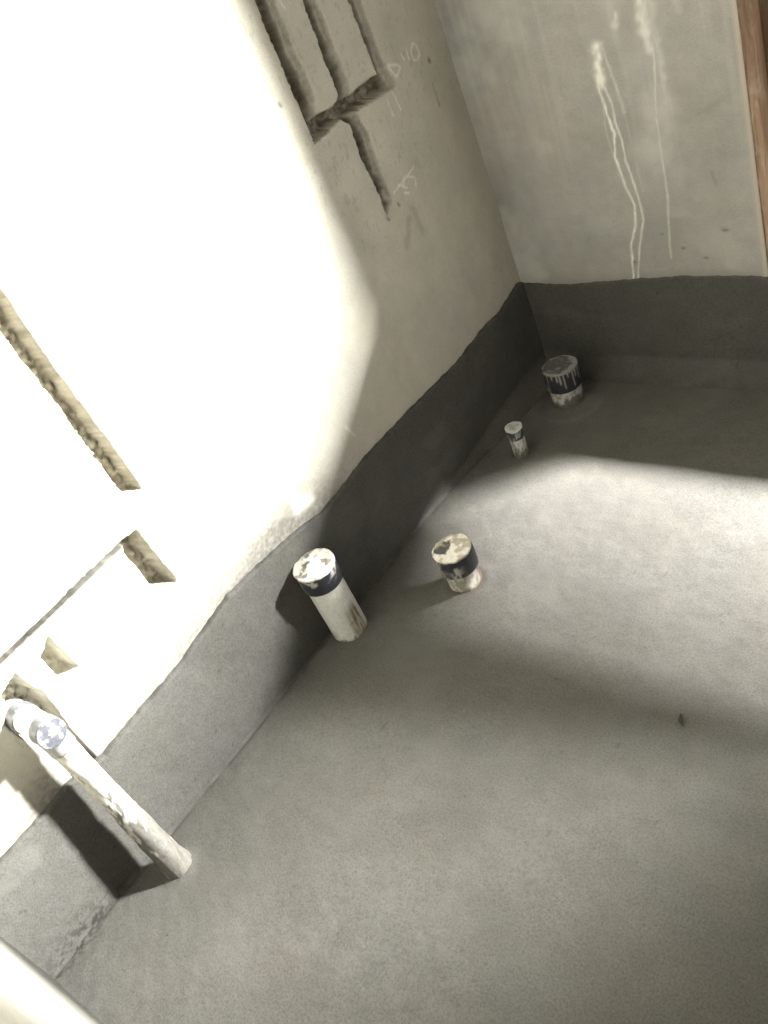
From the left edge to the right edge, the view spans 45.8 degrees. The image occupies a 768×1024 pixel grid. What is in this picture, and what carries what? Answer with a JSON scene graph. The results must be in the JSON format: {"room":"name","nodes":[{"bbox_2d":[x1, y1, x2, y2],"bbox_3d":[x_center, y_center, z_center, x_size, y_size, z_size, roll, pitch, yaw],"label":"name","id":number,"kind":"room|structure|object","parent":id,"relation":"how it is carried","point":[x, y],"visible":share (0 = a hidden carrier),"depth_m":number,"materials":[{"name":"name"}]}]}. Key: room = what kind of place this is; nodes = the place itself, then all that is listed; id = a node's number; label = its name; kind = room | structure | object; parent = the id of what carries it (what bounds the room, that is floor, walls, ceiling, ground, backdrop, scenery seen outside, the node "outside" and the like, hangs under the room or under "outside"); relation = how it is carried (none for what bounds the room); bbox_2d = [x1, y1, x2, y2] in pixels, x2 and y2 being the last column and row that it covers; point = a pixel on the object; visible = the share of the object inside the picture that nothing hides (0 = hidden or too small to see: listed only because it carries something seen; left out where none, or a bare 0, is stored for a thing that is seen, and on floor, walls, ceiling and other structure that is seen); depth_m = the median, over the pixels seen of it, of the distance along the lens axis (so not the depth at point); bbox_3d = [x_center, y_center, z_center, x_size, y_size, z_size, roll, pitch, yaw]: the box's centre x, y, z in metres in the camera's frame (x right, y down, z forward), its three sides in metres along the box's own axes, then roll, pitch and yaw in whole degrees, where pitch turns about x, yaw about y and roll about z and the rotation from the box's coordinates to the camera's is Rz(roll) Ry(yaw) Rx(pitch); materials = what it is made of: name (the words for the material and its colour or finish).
{"room":"unfinished bathroom","nodes":[
{"label":"unfinished bathroom","id":0,"kind":"room"},
{"bbox_2d":[0,937,101,1023],"bbox_3d":[-0.362,0.118,0.215,2.850,2.870,0.200,11,49,40],"label":"wall","id":1,"kind":"structure","parent":0,"point":[29,994],"depth_m":1.20,"materials":[{"name":"paint"}]},
{"bbox_2d":[0,0,520,856],"bbox_3d":[-0.680,-0.832,1.615,0.290,2.870,2.702,11,49,40],"label":"wall","id":2,"kind":"structure","parent":0,"point":[241,240],"depth_m":1.85,"materials":[{"name":"paint"}]},
{"bbox_2d":[0,282,547,978],"bbox_3d":[-0.107,0.118,2.227,0.073,0.322,2.124,11,49,40],"label":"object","id":3,"kind":"structure","parent":2,"relation":"attached to","point":[62,875],"depth_m":2.08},
{"bbox_2d":[55,380,767,1023],"bbox_3d":[0.851,0.478,1.679,2.800,0.258,2.652,11,49,40],"label":"floor","id":4,"kind":"structure","parent":0,"point":[493,802],"depth_m":1.81,"materials":[{"name":"grey concrete"}]},
{"bbox_2d":[2,697,191,879],"bbox_3d":[-0.559,0.551,1.798,0.180,0.530,0.069,11,49,40],"label":"drain pipe","id":5,"kind":"object","parent":4,"relation":"on","point":[48,731],"visible":0.98,"depth_m":1.73,"materials":[{"name":"plastic"}]},
{"bbox_2d":[2,697,45,738],"bbox_3d":[-0.654,0.383,1.671,0.146,0.052,0.052,8,47,43],"label":"drain pipe","id":6,"kind":"object","parent":5,"relation":"attached to","point":[22,717],"depth_m":1.65,"materials":[{"name":"white plastic"}]},
{"bbox_2d":[293,548,367,641],"bbox_3d":[-0.121,0.215,2.193,0.105,0.262,0.106,-39,38,-18],"label":"drain pipe","id":7,"kind":"object","parent":4,"relation":"on","point":[318,572],"visible":0.99,"depth_m":2.14,"materials":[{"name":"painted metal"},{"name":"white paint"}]},
{"bbox_2d":[432,534,481,592],"bbox_3d":[0.185,0.133,2.217,0.100,0.138,0.100,11,49,40],"label":"drain pipe","id":8,"kind":"object","parent":4,"relation":"on","point":[455,556],"visible":0.99,"depth_m":2.18,"materials":[{"name":"plastic"}]},
{"bbox_2d":[505,421,529,458],"bbox_3d":[0.375,-0.193,2.530,0.049,0.118,0.049,-14,37,16],"label":"drain pipe","id":9,"kind":"object","parent":4,"relation":"on","point":[514,430],"visible":1,"depth_m":2.51,"materials":[{"name":"plastic"}]},
{"bbox_2d":[542,355,584,408],"bbox_3d":[0.526,-0.370,2.647,0.103,0.141,0.103,11,49,40],"label":"drain pipe","id":10,"kind":"object","parent":4,"relation":"on","point":[562,376],"visible":1,"depth_m":2.61,"materials":[{"name":"plastic"}]},
{"bbox_2d":[678,713,682,725],"bbox_3d":[0.567,0.397,1.737,0.007,0.005,0.028,-12,38,18],"label":"splinter","id":11,"kind":"object","parent":4,"relation":"on","point":[680,715],"visible":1,"depth_m":1.74,"materials":[{"name":"grey"}]},
{"bbox_2d":[434,0,767,283],"bbox_3d":[0.921,-1.393,1.364,2.850,2.870,0.182,11,49,40],"label":"wall","id":12,"kind":"structure","parent":0,"point":[614,138],"depth_m":2.22,"materials":[{"name":"paint"}]},
{"bbox_2d":[524,275,767,391],"bbox_3d":[1.308,-0.386,2.022,2.312,0.315,0.073,11,49,40],"label":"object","id":13,"kind":"structure","parent":12,"relation":"attached to","point":[683,330],"depth_m":2.51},
{"bbox_2d":[736,0,767,265],"bbox_3d":[0.715,-1.377,1.617,0.209,2.042,0.179,11,49,40],"label":"trim","id":14,"kind":"structure","parent":12,"relation":"attached to","point":[752,14],"depth_m":1.98,"materials":[{"name":"brown wood"}]}
]}

